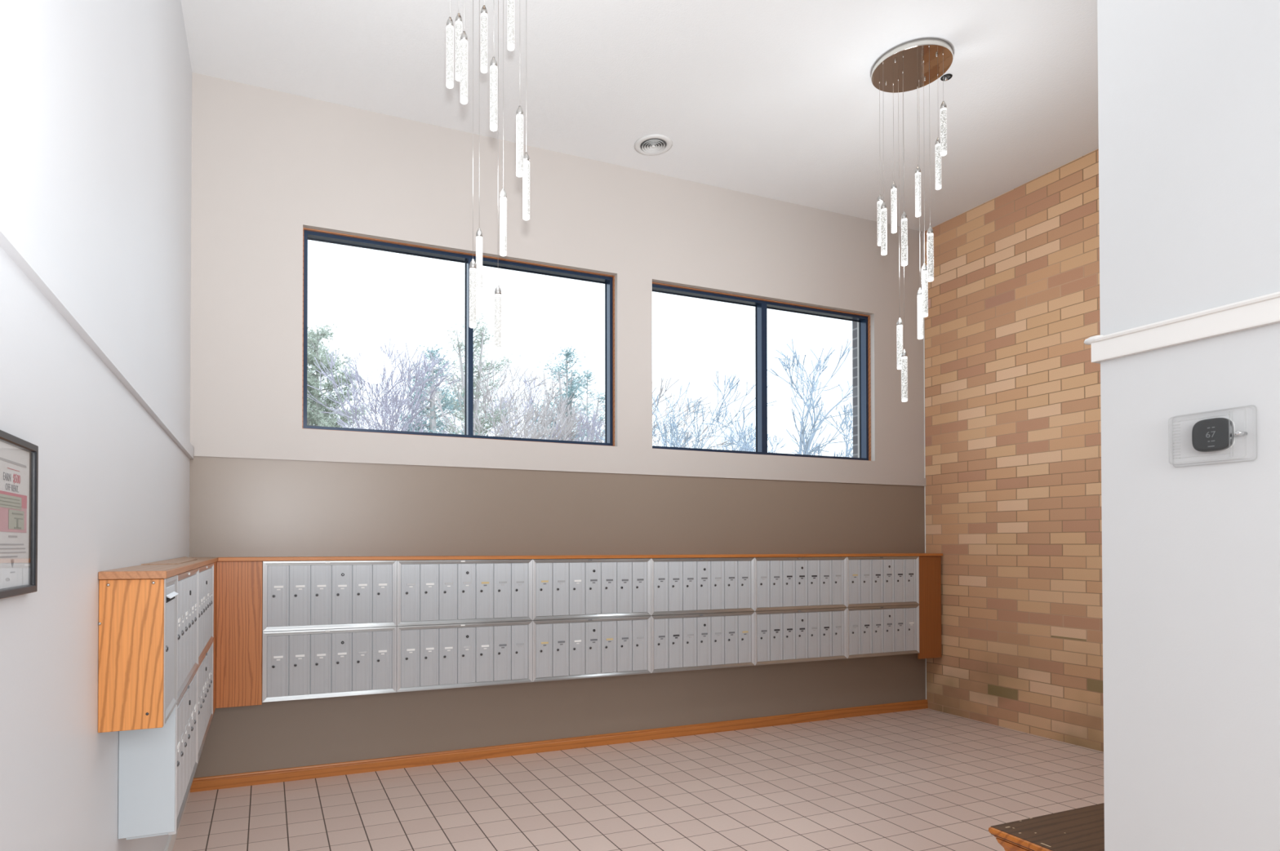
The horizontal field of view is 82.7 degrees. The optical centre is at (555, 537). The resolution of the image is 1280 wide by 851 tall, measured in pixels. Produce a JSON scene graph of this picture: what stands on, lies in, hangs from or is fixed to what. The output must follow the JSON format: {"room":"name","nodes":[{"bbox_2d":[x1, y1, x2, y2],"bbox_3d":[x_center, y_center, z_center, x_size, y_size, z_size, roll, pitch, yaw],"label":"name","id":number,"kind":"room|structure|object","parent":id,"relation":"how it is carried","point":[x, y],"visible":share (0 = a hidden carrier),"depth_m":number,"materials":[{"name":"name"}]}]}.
{"room":"apartment mail room","nodes":[
{"label":"apartment mail room","id":0,"kind":"room"},
{"bbox_2d":[0,0,191,850],"bbox_3d":[-0.853,-0.694,0.697,0.200,4.404,8.314,0,-1,-22],"label":"wall","id":1,"kind":"structure","parent":0,"point":[95,95],"depth_m":1.87,"materials":[{"name":"white paint"}]},
{"bbox_2d":[0,430,38,599],"bbox_3d":[-0.986,-0.037,1.313,0.016,0.288,0.238,0,-1,-22],"label":"framed notice","id":2,"kind":"object","parent":1,"relation":"attached to","point":[19,458],"visible":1,"depth_m":1.34,"materials":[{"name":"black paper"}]},
{"bbox_2d":[0,493,22,510],"bbox_3d":[-0.979,-0.063,1.296,0.001,0.023,0.132,0,-1,-22],"label":"print","id":3,"kind":"object","parent":2,"relation":"on","point":[7,501],"depth_m":1.30},
{"bbox_2d":[8,509,24,529],"bbox_3d":[-0.993,-0.032,1.331,0.001,0.035,0.088,0,-1,-22],"label":"print","id":4,"kind":"object","parent":2,"relation":"attached to","point":[15,517],"depth_m":1.33},
{"bbox_2d":[0,187,193,459],"bbox_3d":[-0.750,-0.553,0.736,0.021,0.072,7.913,0,-1,-22],"label":"trim","id":5,"kind":"structure","parent":1,"relation":"attached to","point":[18,240],"depth_m":1.65,"materials":[{"name":"white paint"}]},
{"bbox_2d":[97,578,164,733],"bbox_3d":[-1.207,0.334,2.056,0.162,0.428,0.022,0,-1,-22],"label":"end panel","id":6,"kind":"object","parent":1,"relation":"attached to","point":[131,661],"visible":1,"depth_m":2.05,"materials":[{"name":"brown wood"}]},
{"bbox_2d":[126,666,198,839],"bbox_3d":[-1.461,0.768,2.721,0.146,0.426,0.800,0,-1,-22],"label":"mailbox","id":7,"kind":"object","parent":1,"relation":"attached to","point":[187,708],"visible":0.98,"depth_m":2.68,"materials":[{"name":"grey paint"}]},
{"bbox_2d":[118,706,175,839],"bbox_3d":[-1.321,0.758,2.338,0.160,0.412,0.014,0,-1,-22],"label":"panel","id":8,"kind":"object","parent":7,"relation":"attached to","point":[147,757],"visible":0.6,"depth_m":2.33,"materials":[{"name":"grey paint"}]},
{"bbox_2d":[177,568,199,702],"bbox_3d":[-1.461,0.341,2.726,0.146,0.426,0.800,0,-1,-22],"label":"mailbox","id":9,"kind":"object","parent":7,"relation":"on","point":[187,582],"visible":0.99,"depth_m":2.72,"materials":[{"name":"grey paint"}]},
{"bbox_2d":[163,575,178,725],"bbox_3d":[-1.257,0.335,2.212,0.162,0.426,0.302,0,-1,-22],"label":"box","id":10,"kind":"object","parent":1,"relation":"attached to","point":[171,593],"visible":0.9,"depth_m":2.25,"materials":[{"name":"metal"}]},
{"bbox_2d":[164,791,190,850],"bbox_3d":[-0.751,1.470,0.706,0.013,0.075,7.899,0,-1,-22],"label":"baseboard","id":11,"kind":"structure","parent":1,"relation":"attached to","point":[170,845],"depth_m":3.56,"materials":[{"name":"white paint"}]},
{"bbox_2d":[197,640,213,764],"bbox_3d":[-1.789,0.777,3.542,0.146,0.426,0.965,0,-1,-22],"label":"mailbox","id":12,"kind":"object","parent":1,"relation":"attached to","point":[206,665],"visible":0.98,"depth_m":3.54,"materials":[{"name":"grey paint"}]},
{"bbox_2d":[198,563,213,665],"bbox_3d":[-1.789,0.351,3.547,0.146,0.426,0.965,0,-1,-22],"label":"mailbox","id":13,"kind":"object","parent":12,"relation":"on","point":[206,579],"visible":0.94,"depth_m":3.54,"materials":[{"name":"grey paint"}]},
{"bbox_2d":[97,557,217,579],"bbox_3d":[-1.674,0.121,3.237,0.168,0.023,2.570,0,-1,-22],"label":"wooden shelf","id":14,"kind":"object","parent":13,"relation":"on","point":[144,571],"visible":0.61,"depth_m":2.14,"materials":[{"name":"brown wood"}]},
{"bbox_2d":[141,556,196,565],"bbox_3d":[-1.768,0.108,3.417,0.118,0.008,1.580,0,-1,-22],"label":"sheet","id":15,"kind":"object","parent":14,"relation":"on","point":[180,560],"visible":1,"depth_m":3.02,"materials":[{"name":"beige paper"}]},
{"bbox_2d":[213,562,216,715],"bbox_3d":[-1.965,0.578,4.140,0.018,0.868,0.269,0,-1,-22],"label":"filler panel","id":16,"kind":"object","parent":12,"relation":"attached to","point":[215,563],"visible":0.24,"depth_m":4.17,"materials":[{"name":"brown wood"}]},
{"bbox_2d":[189,72,925,778],"bbox_3d":[0.553,-0.639,5.630,6.078,4.404,0.200,0,-1,-22],"label":"wall","id":17,"kind":"structure","parent":0,"point":[268,166],"depth_m":5.14,"materials":[{"name":"beige paint"}]},
{"bbox_2d":[302,227,614,446],"bbox_3d":[-0.616,-1.353,5.167,2.261,1.316,0.106,0,-1,-22],"label":"window","id":18,"kind":"structure","parent":17,"relation":"in","point":[308,233],"depth_m":5.15,"materials":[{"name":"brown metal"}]},
{"bbox_2d":[190,699,927,792],"bbox_3d":[0.593,1.522,5.506,6.078,0.081,0.014,0,-1,-22],"label":"baseboard","id":19,"kind":"structure","parent":17,"relation":"attached to","point":[265,777],"depth_m":5.17,"materials":[{"name":"brown wood"}]},
{"bbox_2d":[194,444,925,486],"bbox_3d":[0.603,-0.517,5.535,6.054,0.072,0.010,0,-1,-22],"label":"trim","id":20,"kind":"structure","parent":17,"relation":"attached to","point":[203,451],"depth_m":5.20,"materials":[{"name":"beige paint"}]},
{"bbox_2d":[267,654,898,702],"bbox_3d":[0.554,1.015,5.412,5.600,0.006,0.168,0,-1,-22],"label":"ledge","id":21,"kind":"object","parent":17,"relation":"attached to","point":[898,655],"visible":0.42,"depth_m":5.09,"materials":[{"name":"grey paint"}]},
{"bbox_2d":[262,626,396,702],"bbox_3d":[-1.425,0.789,4.577,0.803,0.426,0.156,0,-1,-22],"label":"mailbox","id":22,"kind":"object","parent":21,"relation":"on","point":[317,664],"visible":1,"depth_m":4.51,"materials":[{"name":"grey paint"}]},
{"bbox_2d":[215,561,262,708],"bbox_3d":[-1.893,0.580,4.325,0.252,0.868,0.018,0,-1,-22],"label":"filler panel","id":23,"kind":"object","parent":22,"relation":"attached to","point":[238,677],"visible":1,"depth_m":4.32,"materials":[{"name":"brown wood"}]},
{"bbox_2d":[262,560,396,631],"bbox_3d":[-1.425,0.362,4.582,0.803,0.426,0.156,0,-1,-22],"label":"mailbox","id":24,"kind":"object","parent":22,"relation":"on","point":[298,595],"visible":1,"depth_m":4.51,"materials":[{"name":"grey paint"}]},
{"bbox_2d":[217,553,942,561],"bbox_3d":[0.695,0.147,5.456,5.878,0.022,0.210,0,-1,-22],"label":"wooden shelf","id":25,"kind":"object","parent":24,"relation":"on","point":[704,556],"visible":1,"depth_m":5.04,"materials":[{"name":"brown wood"}]},
{"bbox_2d":[396,621,532,693],"bbox_3d":[-0.619,0.793,4.900,0.931,0.426,0.156,0,-1,-22],"label":"mailbox","id":26,"kind":"object","parent":21,"relation":"on","point":[455,655],"visible":1,"depth_m":4.82,"materials":[{"name":"grey paint"}]},
{"bbox_2d":[394,559,532,626],"bbox_3d":[-0.619,0.366,4.905,0.931,0.426,0.156,0,-1,-22],"label":"mailbox","id":27,"kind":"object","parent":26,"relation":"on","point":[429,592],"visible":1,"depth_m":4.83,"materials":[{"name":"grey paint"}]},
{"bbox_2d":[532,616,651,682],"bbox_3d":[0.248,0.797,5.247,0.934,0.426,0.156,0,-1,-22],"label":"mailbox","id":28,"kind":"object","parent":21,"relation":"on","point":[594,647],"visible":0.99,"depth_m":5.17,"materials":[{"name":"grey paint"}]},
{"bbox_2d":[532,558,651,621],"bbox_3d":[0.248,0.370,5.252,0.934,0.426,0.156,0,-1,-22],"label":"mailbox","id":29,"kind":"object","parent":28,"relation":"on","point":[601,588],"visible":0.99,"depth_m":5.18,"materials":[{"name":"grey paint"}]},
{"bbox_2d":[651,611,755,673],"bbox_3d":[1.114,0.801,5.593,0.928,0.426,0.156,0,-1,-22],"label":"mailbox","id":30,"kind":"object","parent":21,"relation":"on","point":[693,642],"visible":1,"depth_m":5.52,"materials":[{"name":"grey paint"}]},
{"bbox_2d":[650,557,754,615],"bbox_3d":[1.114,0.374,5.598,0.928,0.426,0.156,0,-1,-22],"label":"mailbox","id":31,"kind":"object","parent":30,"relation":"on","point":[708,585],"visible":1,"depth_m":5.53,"materials":[{"name":"grey paint"}]},
{"bbox_2d":[754,608,847,666],"bbox_3d":[1.980,0.804,5.940,0.934,0.426,0.156,0,-1,-22],"label":"mailbox","id":32,"kind":"object","parent":21,"relation":"on","point":[792,636],"visible":1,"depth_m":5.87,"materials":[{"name":"grey paint"}]},
{"bbox_2d":[754,556,847,611],"bbox_3d":[1.980,0.378,5.945,0.934,0.426,0.156,0,-1,-22],"label":"mailbox","id":33,"kind":"object","parent":32,"relation":"on","point":[780,584],"visible":1,"depth_m":5.87,"materials":[{"name":"grey paint"}]},
{"bbox_2d":[847,604,919,658],"bbox_3d":[2.793,0.808,6.266,0.814,0.426,0.156,0,-1,-22],"label":"mailbox","id":34,"kind":"object","parent":21,"relation":"on","point":[891,630],"visible":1,"depth_m":6.20,"materials":[{"name":"grey paint"}]},
{"bbox_2d":[846,556,919,608],"bbox_3d":[2.793,0.381,6.270,0.814,0.426,0.156,0,-1,-22],"label":"mailbox","id":35,"kind":"object","parent":34,"relation":"on","point":[871,581],"visible":0.99,"depth_m":6.20,"materials":[{"name":"grey paint"}]},
{"bbox_2d":[917,555,941,659],"bbox_3d":[3.320,0.622,6.411,0.266,0.906,0.018,0,-1,-22],"label":"filler panel","id":36,"kind":"object","parent":34,"relation":"attached to","point":[930,566],"visible":1,"depth_m":6.40,"materials":[{"name":"brown wood"}]},
{"bbox_2d":[652,282,871,461],"bbox_3d":[1.764,-1.340,6.119,2.257,1.314,0.106,0,-1,-22],"label":"window","id":37,"kind":"structure","parent":17,"relation":"in","point":[761,305],"depth_m":6.13,"materials":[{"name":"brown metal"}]},
{"bbox_2d":[852,321,857,457],"bbox_3d":[3.183,-0.724,6.823,0.825,5.400,0.140,0,-1,-22],"label":"trim","id":38,"kind":"structure","parent":17,"relation":"attached to","point":[855,401],"depth_m":6.71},
{"bbox_2d":[923,231,926,699],"bbox_3d":[3.407,-0.650,6.664,0.008,4.350,0.007,0,-1,12],"label":"trim","id":39,"kind":"structure","parent":17,"relation":"attached to","point":[923,232],"depth_m":6.67,"materials":[{"name":"metal"}]},
{"bbox_2d":[172,708,1104,850],"bbox_3d":[2.052,1.581,1.861,6.478,0.120,8.364,0,-1,-22],"label":"floor","id":40,"kind":"structure","parent":0,"point":[926,780],"depth_m":4.30,"materials":[{"name":"tile"}]},
{"bbox_2d":[988,803,1104,850],"bbox_3d":[2.547,1.305,2.781,1.794,0.452,0.529,0,-1,-22],"label":"wooden bench","id":41,"kind":"object","parent":40,"relation":"on","point":[1080,829],"visible":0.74,"depth_m":2.65,"materials":[{"name":"brown wood"}]},
{"bbox_2d":[180,0,1098,231],"bbox_3d":[2.052,-2.957,1.912,6.478,0.150,8.364,0,-1,-22],"label":"ceiling","id":42,"kind":"structure","parent":0,"point":[777,100],"depth_m":4.50,"materials":[{"name":"paint"}]},
{"bbox_2d":[446,0,529,352],"bbox_3d":[-0.310,-1.873,3.328,0.442,1.985,0.442,0,-1,18],"label":"pendant chandelier","id":43,"kind":"object","parent":42,"relation":"hanging from","point":[522,162],"visible":1,"depth_m":3.32,"materials":[{"name":"clear bubbled glass"},{"name":"satin nickel"}]},
{"bbox_2d":[634,133,672,155],"bbox_3d":[0.709,-2.836,5.234,0.276,0.018,0.276,0,-1,-22],"label":"ceiling vent","id":44,"kind":"object","parent":42,"relation":"in","point":[655,144],"visible":1,"depth_m":5.22,"materials":[{"name":"white metal"}]},
{"bbox_2d":[871,38,953,402],"bbox_3d":[2.142,-1.835,4.340,0.445,2.039,0.441,0,-1,-22],"label":"pendant chandelier","id":45,"kind":"object","parent":42,"relation":"hanging from","point":[911,65],"visible":1,"depth_m":4.32,"materials":[{"name":"white glass"}]},
{"bbox_2d":[940,73,952,80],"bbox_3d":[2.424,-2.843,4.477,0.066,0.020,0.066,0,-1,-22],"label":"recessed light","id":46,"kind":"object","parent":42,"relation":"in","point":[947,77],"visible":0.97,"depth_m":4.47,"materials":[{"name":"silver metal"}]},
{"bbox_2d":[924,148,1103,751],"bbox_3d":[4.157,-0.645,5.100,0.220,4.404,3.862,0,-1,-22],"label":"wall","id":47,"kind":"structure","parent":0,"point":[1013,416],"depth_m":5.82,"materials":[{"name":"beige brick"}]},
{"bbox_2d":[1097,0,1279,850],"bbox_3d":[3.984,-0.694,0.731,3.348,4.404,4.382,0,-1,-22],"label":"wall","id":48,"kind":"structure","parent":0,"point":[1188,91],"depth_m":1.94,"materials":[{"name":"paint"}]},
{"bbox_2d":[1084,335,1102,364],"bbox_3d":[1.660,-0.558,2.170,0.152,0.078,0.056,0,-1,-22],"label":"trim","id":49,"kind":"structure","parent":48,"relation":"attached to","point":[1090,341],"depth_m":2.14,"materials":[{"name":"white paint"}]},
{"bbox_2d":[1094,291,1279,361],"bbox_3d":[2.418,-0.578,0.103,0.026,0.071,4.382,0,-1,-22],"label":"trim","id":50,"kind":"structure","parent":48,"relation":"attached to","point":[1264,310],"depth_m":1.91,"materials":[{"name":"white paint"}]},
{"bbox_2d":[1168,405,1257,467],"bbox_3d":[1.698,-0.260,1.877,0.039,0.140,0.181,0,-1,-22],"label":"guard","id":51,"kind":"object","parent":48,"relation":"attached to","point":[1237,433],"visible":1,"depth_m":1.87,"materials":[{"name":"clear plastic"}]},
{"bbox_2d":[1191,417,1235,452],"bbox_3d":[1.708,-0.265,1.876,0.022,0.085,0.085,0,-1,-22],"label":"thermostat","id":52,"kind":"object","parent":48,"relation":"attached to","point":[1215,434],"visible":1,"depth_m":1.87,"materials":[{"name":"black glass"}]},
{"label":"outside","id":53,"kind":"structure","parent":0,"visible":0},
{"bbox_3d":[-9.334,2.714,63.652,150.000,0.200,114.826,0,-1,-22],"label":"ground","id":54,"kind":"structure","parent":53,"visible":0},
{"bbox_2d":[306,322,372,428],"bbox_3d":[-9.663,-3.175,28.755,4.859,10.795,5.575,0,-1,12],"label":"evergreen tree","id":55,"kind":"object","parent":54,"relation":"on","point":[316,416],"visible":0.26,"depth_m":28.27,"materials":[{"name":"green plant"}]},
{"bbox_2d":[312,375,372,427],"bbox_3d":[-12.064,-2.952,36.239,9.607,10.543,6.045,-1,-1,41],"label":"bare tree","id":56,"kind":"object","parent":54,"relation":"on","point":[324,375],"visible":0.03,"depth_m":36.66,"materials":[{"name":"grey plant"}]},
{"bbox_2d":[306,339,460,432],"bbox_3d":[-5.866,-1.806,22.973,4.868,7.977,6.659,0,-1,-22],"label":"bare tree","id":57,"kind":"object","parent":54,"relation":"on","point":[384,403],"visible":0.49,"depth_m":21.33,"materials":[{"name":"grey plant"}]},
{"bbox_2d":[320,373,458,432],"bbox_3d":[-11.715,-4.744,56.064,9.686,14.594,16.392,0,-1,-2],"label":"bare tree","id":58,"kind":"object","parent":54,"relation":"on","point":[376,373],"visible":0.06,"depth_m":53.78,"materials":[{"name":"grey plant"}]},
{"bbox_2d":[398,344,477,435],"bbox_3d":[-5.197,-2.962,30.358,4.090,10.406,3.943,0,-1,-22],"label":"evergreen tree","id":59,"kind":"object","parent":54,"relation":"on","point":[433,424],"visible":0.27,"depth_m":30.31,"materials":[{"name":"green plant"}]},
{"bbox_2d":[418,312,521,435],"bbox_3d":[-4.346,-4.915,37.904,6.836,14.479,6.695,0,-1,3],"label":"evergreen tree","id":60,"kind":"object","parent":54,"relation":"on","point":[477,393],"visible":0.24,"depth_m":37.66,"materials":[{"name":"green plant"}]},
{"bbox_2d":[420,357,597,442],"bbox_3d":[-1.242,-1.916,24.897,7.170,8.209,6.918,0,-1,-22],"label":"bare tree","id":61,"kind":"object","parent":54,"relation":"on","point":[483,406],"visible":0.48,"depth_m":23.71,"materials":[{"name":"grey plant"}]},
{"bbox_2d":[435,371,582,439],"bbox_3d":[-3.571,-4.232,47.047,9.441,13.360,8.995,0,-1,-19],"label":"bare tree","id":62,"kind":"object","parent":54,"relation":"on","point":[531,400],"visible":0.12,"depth_m":47.06,"materials":[{"name":"grey plant"}]},
{"bbox_2d":[487,391,590,442],"bbox_3d":[-1.411,-0.968,20.057,4.272,6.214,5.054,0,-1,26],"label":"bare tree","id":63,"kind":"object","parent":54,"relation":"on","point":[526,433],"visible":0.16,"depth_m":19.44,"materials":[{"name":"grey plant"}]},
{"bbox_2d":[525,345,604,441],"bbox_3d":[0.734,-3.250,32.857,4.085,11.037,4.558,0,-1,-22],"label":"evergreen tree","id":64,"kind":"object","parent":54,"relation":"on","point":[569,354],"visible":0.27,"depth_m":32.48,"materials":[{"name":"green plant"}]},
{"bbox_2d":[542,408,604,442],"bbox_3d":[-0.263,-0.940,22.699,4.713,6.230,3.905,0,-1,8],"label":"bare tree","id":65,"kind":"object","parent":54,"relation":"on","point":[587,421],"visible":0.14,"depth_m":22.98,"materials":[{"name":"grey plant"}]},
{"bbox_2d":[572,367,604,442],"bbox_3d":[2.684,-5.848,60.471,5.276,16.852,5.467,0,-1,14],"label":"evergreen tree","id":66,"kind":"object","parent":54,"relation":"on","point":[602,397],"visible":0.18,"depth_m":60.40,"materials":[{"name":"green plant"}]},
{"bbox_2d":[562,377,730,448],"bbox_3d":[2.616,-1.664,25.403,6.244,7.742,5.534,-1,-1,42],"label":"bare tree","id":67,"kind":"object","parent":54,"relation":"on","point":[661,387],"visible":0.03,"depth_m":25.20,"materials":[{"name":"grey plant"}]},
{"bbox_2d":[600,370,777,450],"bbox_3d":[3.503,-1.288,21.827,4.859,6.912,5.993,0,-1,-22],"label":"bare tree","id":68,"kind":"object","parent":54,"relation":"on","point":[731,384],"visible":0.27,"depth_m":21.26,"materials":[{"name":"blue plant"}]},
{"bbox_2d":[652,413,755,451],"bbox_3d":[7.939,-2.380,39.189,6.874,9.501,7.494,0,-1,-3],"label":"bare tree","id":69,"kind":"object","parent":54,"relation":"on","point":[657,428],"visible":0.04,"depth_m":39.82,"materials":[{"name":"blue plant"}]},
{"bbox_2d":[705,421,786,453],"bbox_3d":[8.374,-1.460,33.555,4.622,7.514,4.816,0,-1,-22],"label":"bare tree","id":70,"kind":"object","parent":54,"relation":"on","point":[751,427],"visible":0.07,"depth_m":32.14,"materials":[{"name":"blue plant"}]},
{"bbox_2d":[701,338,853,457],"bbox_3d":[9.220,-2.235,27.192,6.934,8.920,8.123,0,-1,-22],"label":"bare tree","id":71,"kind":"object","parent":54,"relation":"on","point":[806,445],"visible":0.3,"depth_m":24.96,"materials":[{"name":"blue plant"}]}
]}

